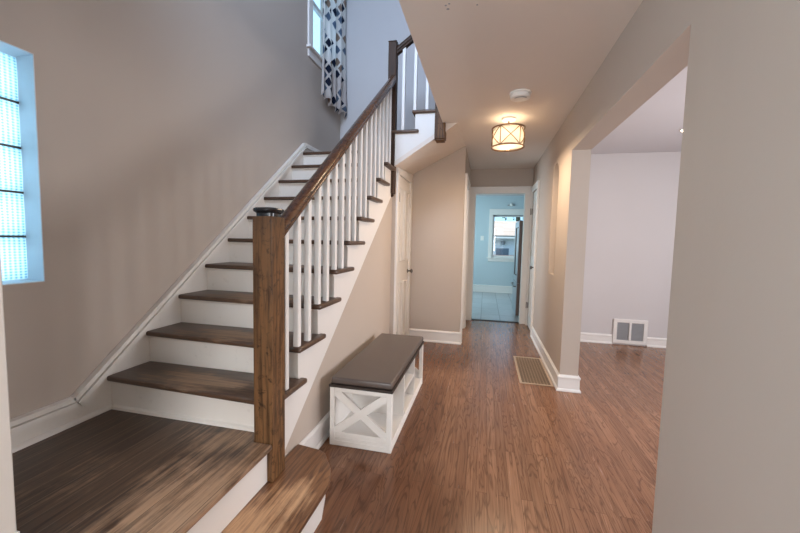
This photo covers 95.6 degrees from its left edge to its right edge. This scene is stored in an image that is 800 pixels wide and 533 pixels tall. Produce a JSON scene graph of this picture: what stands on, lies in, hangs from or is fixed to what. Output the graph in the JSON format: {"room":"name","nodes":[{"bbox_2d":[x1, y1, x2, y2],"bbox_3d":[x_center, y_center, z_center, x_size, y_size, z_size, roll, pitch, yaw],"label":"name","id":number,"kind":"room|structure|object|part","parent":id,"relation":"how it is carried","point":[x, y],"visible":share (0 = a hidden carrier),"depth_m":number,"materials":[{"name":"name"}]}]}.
{"room":"home entrance hallway","nodes":[
{"label":"home entrance hallway","id":0,"kind":"room"},
{"bbox_2d":[12,409,271,532],"bbox_3d":[-1.345,0.889,0.862,1.077,0.028,2.140,2,4,13],"label":"floor","id":1,"kind":"structure","parent":0,"point":[112,471],"depth_m":1.46,"materials":[{"name":"brown wood"}]},
{"bbox_2d":[0,0,339,418],"bbox_3d":[-1.776,-1.443,1.583,0.260,5.200,7.450,2,4,13],"label":"wall","id":2,"kind":"structure","parent":0,"point":[159,121],"depth_m":2.12,"materials":[{"name":"beige paint"}]},
{"bbox_2d":[0,40,44,285],"bbox_3d":[-1.815,-0.426,1.394,0.176,1.032,0.611,2,4,13],"label":"window","id":3,"kind":"structure","parent":2,"relation":"in","point":[21,231],"depth_m":1.66,"materials":[{"name":"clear glass"}]},
{"bbox_3d":[-1.862,-0.428,1.405,0.080,1.010,0.601,2,4,13],"label":"glass panel","id":4,"kind":"part","parent":3,"relation":"part of","materials":[{"name":"white"}]},
{"bbox_2d":[10,397,111,452],"bbox_3d":[-1.697,0.742,1.612,0.042,0.138,0.815,2,4,13],"label":"baseboard","id":5,"kind":"structure","parent":2,"relation":"attached to","point":[32,427],"depth_m":1.70,"materials":[{"name":"paint"}]},
{"bbox_2d":[306,0,322,69],"bbox_3d":[-0.984,-3.132,4.453,0.250,1.495,0.970,2,4,13],"label":"window","id":6,"kind":"structure","parent":2,"relation":"in","point":[313,54],"depth_m":4.09,"materials":[{"name":"white paint"}]},
{"bbox_3d":[-0.998,-2.482,4.500,0.250,0.026,0.970,2,4,13],"label":"sill","id":7,"kind":"part","parent":6,"relation":"part of","materials":[{"name":"white paint"}]},
{"bbox_3d":[-1.004,-3.141,4.475,0.040,1.300,0.755,2,4,13],"label":"sash","id":8,"kind":"part","parent":6,"relation":"part of","materials":[{"name":"white paint"}]},
{"bbox_2d":[321,0,346,117],"bbox_3d":[-0.856,-2.941,4.420,0.126,1.967,0.980,2,4,13],"label":"curtain","id":9,"kind":"object","parent":2,"relation":"hanging from","point":[333,86],"visible":1,"depth_m":4.52,"materials":[{"name":"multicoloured fabric"}]},
{"bbox_2d":[285,190,395,457],"bbox_3d":[-0.293,-0.006,3.230,0.127,2.160,3.140,2,4,13],"label":"wall","id":10,"kind":"structure","parent":0,"point":[367,313],"depth_m":3.05,"materials":[{"name":"beige paint"}]},
{"bbox_2d":[299,411,329,449],"bbox_3d":[-0.321,1.018,3.028,0.062,0.145,2.000,2,4,13],"label":"baseboard","id":11,"kind":"structure","parent":10,"relation":"attached to","point":[319,434],"depth_m":2.29,"materials":[{"name":"white paint"}]},
{"bbox_2d":[393,167,412,334],"bbox_3d":[0.051,-0.070,4.317,0.101,2.145,0.793,2,4,13],"label":"door","id":12,"kind":"structure","parent":10,"relation":"in","point":[402,269],"depth_m":4.28,"materials":[{"name":"white paint"}]},
{"bbox_2d":[340,0,434,144],"bbox_3d":[1.208,-2.523,4.564,4.112,3.349,0.150,2,4,13],"label":"wall","id":13,"kind":"structure","parent":0,"point":[370,24],"depth_m":4.82,"materials":[{"name":"paint"}]},
{"bbox_2d":[395,123,464,174],"bbox_3d":[0.378,-1.290,4.122,0.675,0.464,0.910,2,4,13],"label":"ceiling","id":14,"kind":"structure","parent":0,"point":[428,152],"depth_m":3.97,"materials":[{"name":"paint"}]},
{"bbox_2d":[409,146,470,331],"bbox_3d":[0.268,-0.321,5.455,1.420,2.488,1.500,2,4,13],"label":"wall","id":15,"kind":"structure","parent":0,"point":[438,194],"depth_m":4.64,"materials":[{"name":"beige paint"}]},
{"bbox_2d":[409,328,460,344],"bbox_3d":[0.449,0.906,4.725,0.696,0.155,0.056,2,4,13],"label":"baseboard","id":16,"kind":"structure","parent":15,"relation":"attached to","point":[448,337],"depth_m":4.70,"materials":[{"name":"white paint"}]},
{"bbox_2d":[460,173,470,342],"bbox_3d":[0.854,-0.119,5.075,0.151,2.167,0.919,2,4,13],"label":"door frame","id":17,"kind":"structure","parent":15,"relation":"attached to","point":[467,181],"depth_m":5.34,"materials":[{"name":"white paint"}]},
{"bbox_2d":[289,292,665,532],"bbox_3d":[1.499,1.144,3.534,5.800,0.100,12.400,2,4,13],"label":"floor","id":18,"kind":"structure","parent":0,"point":[478,448],"depth_m":2.29,"materials":[{"name":"brown wood"}]},
{"bbox_2d":[70,35,445,532],"bbox_3d":[-0.695,-0.743,2.275,1.578,3.749,5.397,2,4,13],"label":"staircase","id":19,"kind":"structure","parent":18,"relation":"on","point":[292,259],"depth_m":2.11,"materials":[{"name":"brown wood"}]},
{"bbox_3d":[-1.232,-0.358,3.420,0.042,1.944,3.436,2,4,13],"label":"moulding","id":20,"kind":"part","parent":19,"relation":"part of","materials":[{"name":"paint"}]},
{"bbox_3d":[-0.622,0.392,1.729,0.099,1.248,0.108,2,4,13],"label":"newel post","id":21,"kind":"part","parent":19,"relation":"part of","materials":[{"name":"brown wood"}]},
{"bbox_3d":[-0.331,-1.035,2.717,0.064,1.704,2.142,2,4,13],"label":"handrail","id":22,"kind":"part","parent":19,"relation":"part of","materials":[{"name":"brown wood"}]},
{"bbox_3d":[-0.082,-1.513,3.772,0.089,1.565,0.094,2,4,13],"label":"newel post","id":23,"kind":"part","parent":19,"relation":"part of","materials":[{"name":"brown wood"}]},
{"bbox_3d":[0.180,-2.351,3.660,0.420,0.384,0.064,2,4,13],"label":"handrail","id":24,"kind":"part","parent":19,"relation":"part of","materials":[{"name":"brown wood"}]},
{"bbox_3d":[0.423,-1.978,3.622,0.108,1.435,0.110,2,4,13],"label":"newel post","id":25,"kind":"part","parent":19,"relation":"part of","materials":[{"name":"brown wood"}]},
{"bbox_2d":[329,333,423,453],"bbox_3d":[-0.118,0.889,2.823,0.418,0.442,1.165,2,4,13],"label":"storage bench","id":26,"kind":"object","parent":18,"relation":"on","point":[372,397],"visible":1,"depth_m":2.41,"materials":[{"name":"paint"}]},
{"bbox_3d":[-0.429,0.950,2.324,0.032,0.379,0.032,2,4,13],"label":"leg","id":27,"kind":"part","parent":26,"relation":"part of","materials":[{"name":"paint"}]},
{"bbox_3d":[-0.309,0.883,2.868,0.012,0.322,1.089,2,4,13],"label":"panel","id":28,"kind":"part","parent":26,"relation":"part of","materials":[{"name":"paint"}]},
{"bbox_3d":[-0.249,1.072,2.290,0.342,0.032,0.024,2,4,13],"label":"rail","id":29,"kind":"part","parent":26,"relation":"part of","materials":[{"name":"paint"}]},
{"bbox_3d":[-0.243,0.782,2.269,0.342,0.029,0.024,2,4,13],"label":"rail","id":30,"kind":"part","parent":26,"relation":"part of","materials":[{"name":"paint"}]},
{"bbox_3d":[-0.114,0.721,2.811,0.418,0.018,1.165,2,4,13],"label":"seat frame","id":31,"kind":"part","parent":26,"relation":"part of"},
{"bbox_2d":[331,333,422,389],"bbox_3d":[-0.112,0.690,2.809,0.402,0.044,1.147,2,4,13],"label":"cushion","id":32,"kind":"object","parent":26,"relation":"on","point":[381,365],"depth_m":2.55,"materials":[{"name":"brown leather"}]},
{"bbox_2d":[334,377,421,452],"bbox_3d":[-0.121,1.080,2.837,0.402,0.058,1.151,2,4,13],"label":"shelf","id":33,"kind":"object","parent":26,"relation":"attached to","point":[379,416],"depth_m":2.41,"materials":[{"name":"paint"}]},
{"bbox_3d":[-0.065,0.964,2.239,0.032,0.379,0.032,2,4,13],"label":"leg","id":34,"kind":"part","parent":26,"relation":"part of","materials":[{"name":"paint"}]},
{"bbox_2d":[404,373,413,392],"bbox_3d":[-0.117,0.886,2.821,0.384,0.017,0.362,2,4,13],"label":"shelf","id":35,"kind":"object","parent":26,"relation":"attached to","point":[408,376],"depth_m":2.85,"materials":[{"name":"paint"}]},
{"bbox_3d":[0.192,0.890,3.328,0.032,0.379,0.032,2,4,13],"label":"leg","id":36,"kind":"part","parent":26,"relation":"part of","materials":[{"name":"paint"}]},
{"bbox_2d":[471,319,517,322],"bbox_3d":[1.572,0.910,6.041,0.765,0.008,0.075,2,4,13],"label":"threshold","id":37,"kind":"object","parent":18,"relation":"on","point":[471,319],"visible":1,"depth_m":6.02,"materials":[{"name":"brown wood"}]},
{"bbox_2d":[511,220,522,315],"bbox_3d":[2.454,0.044,6.555,0.798,1.695,0.790,2,4,13],"label":"refrigerator","id":38,"kind":"object","parent":18,"relation":"on","point":[519,225],"visible":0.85,"depth_m":6.29,"materials":[{"name":"metal"}]},
{"bbox_3d":[2.102,0.550,6.672,0.010,0.555,0.790,2,4,13],"label":"panel","id":39,"kind":"part","parent":38,"relation":"part of","materials":[{"name":"metal"}]},
{"bbox_3d":[2.023,-0.265,6.301,0.051,0.848,0.022,2,4,13],"label":"handle","id":40,"kind":"part","parent":38,"relation":"part of","materials":[{"name":"silver metal"}]},
{"bbox_3d":[2.120,-0.278,6.612,0.010,1.075,0.790,2,4,13],"label":"panel","id":41,"kind":"part","parent":38,"relation":"part of","materials":[{"name":"metal"}]},
{"bbox_3d":[2.131,0.551,6.665,0.049,0.555,0.790,2,4,13],"label":"drawer","id":42,"kind":"part","parent":38,"relation":"part of","materials":[{"name":"silver metal"}]},
{"bbox_3d":[2.150,-0.277,6.605,0.049,1.075,0.790,2,4,13],"label":"door","id":43,"kind":"part","parent":38,"relation":"part of","materials":[{"name":"silver metal"}]},
{"bbox_2d":[513,356,553,386],"bbox_3d":[1.363,1.070,3.767,0.300,0.006,0.820,2,4,13],"label":"floor vent","id":44,"kind":"object","parent":18,"relation":"in","point":[530,370],"visible":1,"depth_m":3.70,"materials":[{"name":"beige metal"}]},
{"bbox_2d":[473,196,523,285],"bbox_3d":[2.736,-0.557,9.428,4.200,2.488,0.200,2,4,13],"label":"wall","id":45,"kind":"structure","parent":0,"point":[485,272],"depth_m":9.42,"materials":[{"name":"blue paint"}]},
{"bbox_2d":[473,284,512,293],"bbox_3d":[2.198,0.577,9.516,2.900,0.190,0.026,2,4,13],"label":"baseboard","id":46,"kind":"structure","parent":45,"relation":"attached to","point":[476,288],"depth_m":9.46,"materials":[{"name":"white paint"}]},
{"bbox_2d":[487,209,523,261],"bbox_3d":[2.824,-0.795,9.340,1.115,1.350,0.200,2,4,13],"label":"window","id":47,"kind":"structure","parent":45,"relation":"in","point":[493,213],"depth_m":9.36,"materials":[{"name":"white paint"}]},
{"bbox_3d":[2.808,-0.208,9.368,1.115,0.025,0.170,2,4,13],"label":"sill","id":48,"kind":"part","parent":47,"relation":"part of","materials":[{"name":"white paint"}]},
{"bbox_3d":[2.832,-0.782,9.375,0.805,0.036,0.050,2,4,13],"label":"meeting rail","id":49,"kind":"part","parent":47,"relation":"part of","materials":[{"name":"white wood"}]},
{"bbox_3d":[2.836,-0.774,9.395,0.865,1.100,0.090,2,4,13],"label":"sash","id":50,"kind":"part","parent":47,"relation":"part of","materials":[{"name":"white paint"}]},
{"bbox_2d":[470,168,533,322],"bbox_3d":[1.637,-0.328,5.965,1.252,2.488,0.120,2,4,13],"label":"wall","id":51,"kind":"structure","parent":0,"point":[524,176],"depth_m":5.83,"materials":[{"name":"beige paint"}]},
{"bbox_2d":[466,186,531,323],"bbox_3d":[1.612,-0.188,5.969,0.968,2.207,0.162,2,4,13],"label":"door frame","id":52,"kind":"structure","parent":51,"relation":"attached to","point":[497,190],"depth_m":5.87,"materials":[{"name":"white paint"}]},
{"bbox_2d":[399,0,687,195],"bbox_3d":[1.609,-1.541,3.336,5.900,0.313,12.420,2,4,13],"label":"ceiling","id":53,"kind":"structure","parent":0,"point":[472,57],"depth_m":2.47,"materials":[{"name":"paint"}]},
{"bbox_2d":[491,116,525,151],"bbox_3d":[1.030,-1.258,3.451,0.313,0.294,0.313,2,4,13],"label":"ceiling light","id":54,"kind":"object","parent":53,"relation":"attached to","point":[506,137],"visible":1,"depth_m":3.36,"materials":[{"name":"beige fabric"}]},
{"bbox_2d":[493,144,521,149],"bbox_3d":[1.027,-1.139,3.459,0.272,0.016,0.272,2,4,13],"label":"diffuser","id":55,"kind":"object","parent":54,"relation":"attached to","point":[495,146],"depth_m":3.44,"materials":[{"name":"white glass"}]},
{"bbox_3d":[1.029,-1.222,3.453,0.276,0.168,0.276,2,4,13],"label":"lamp shade","id":56,"kind":"part","parent":54,"relation":"part of","materials":[{"name":"white fabric"}]},
{"bbox_2d":[509,89,531,101],"bbox_3d":[0.947,-1.339,2.852,0.168,0.049,0.168,2,4,13],"label":"smoke detector","id":57,"kind":"object","parent":53,"relation":"attached to","point":[519,95],"visible":1,"depth_m":2.81,"materials":[{"name":"white plastic"}]},
{"bbox_3d":[0.947,-1.356,2.851,0.168,0.014,0.168,2,4,13],"label":"mounting plate","id":58,"kind":"part","parent":57,"relation":"part of","materials":[{"name":"white plastic"}]},
{"bbox_2d":[581,152,680,345],"bbox_3d":[3.386,-0.197,4.692,2.756,2.488,0.148,2,4,13],"label":"wall","id":59,"kind":"structure","parent":0,"point":[632,201],"depth_m":4.70,"materials":[{"name":"paint"}]},
{"bbox_2d":[580,332,666,347],"bbox_3d":[3.329,0.986,4.697,2.680,0.125,0.026,2,4,13],"label":"baseboard","id":60,"kind":"structure","parent":59,"relation":"attached to","point":[584,337],"depth_m":4.83,"materials":[{"name":"white paint"}]},
{"bbox_2d":[612,319,647,344],"bbox_3d":[3.019,0.857,4.763,0.402,0.323,0.022,2,4,13],"label":"air vent","id":61,"kind":"object","parent":59,"relation":"in","point":[625,331],"visible":1,"depth_m":4.76,"materials":[{"name":"white metal"}]},
{"bbox_2d":[527,0,799,532],"bbox_3d":[1.173,-0.023,1.642,0.152,2.488,8.730,2,4,13],"label":"wall","id":62,"kind":"structure","parent":0,"point":[728,461],"depth_m":1.11,"materials":[{"name":"beige paint"}]},
{"bbox_2d":[525,180,539,335],"bbox_3d":[1.967,-0.125,5.412,0.103,2.177,0.784,2,4,13],"label":"door","id":63,"kind":"structure","parent":62,"relation":"in","point":[534,200],"depth_m":5.45,"materials":[{"name":"white paint"}]},
{"bbox_2d":[530,326,580,392],"bbox_3d":[1.721,0.981,4.155,0.204,0.145,1.930,2,4,13],"label":"baseboard","id":64,"kind":"structure","parent":62,"relation":"attached to","point":[565,383],"depth_m":3.36,"materials":[{"name":"white paint"}]},
{"label":"outside","id":65,"kind":"structure","parent":0,"visible":0},
{"bbox_3d":[6.663,-0.071,24.140,30.000,0.050,30.050,2,4,13],"label":"ground","id":66,"kind":"structure","parent":65,"visible":0},
{"bbox_2d":[493,221,517,254],"bbox_3d":[5.970,-0.896,17.508,10.000,2.530,5.540,2,4,13],"label":"house","id":67,"kind":"structure","parent":66,"relation":"on","point":[503,245],"depth_m":15.60,"materials":[{"name":"white"}]},
{"bbox_3d":[-1.511,-0.211,1.004,0.612,2.137,0.115,2,4,13],"label":"wall","id":68,"kind":"structure","parent":0,"visible":0},
{"bbox_2d":[0,252,19,532],"bbox_3d":[-1.157,-0.197,0.924,0.124,2.134,0.150,2,4,13],"label":"trim","id":69,"kind":"structure","parent":68,"relation":"attached to","point":[7,494],"depth_m":1.01,"materials":[{"name":"white paint"}]}
]}

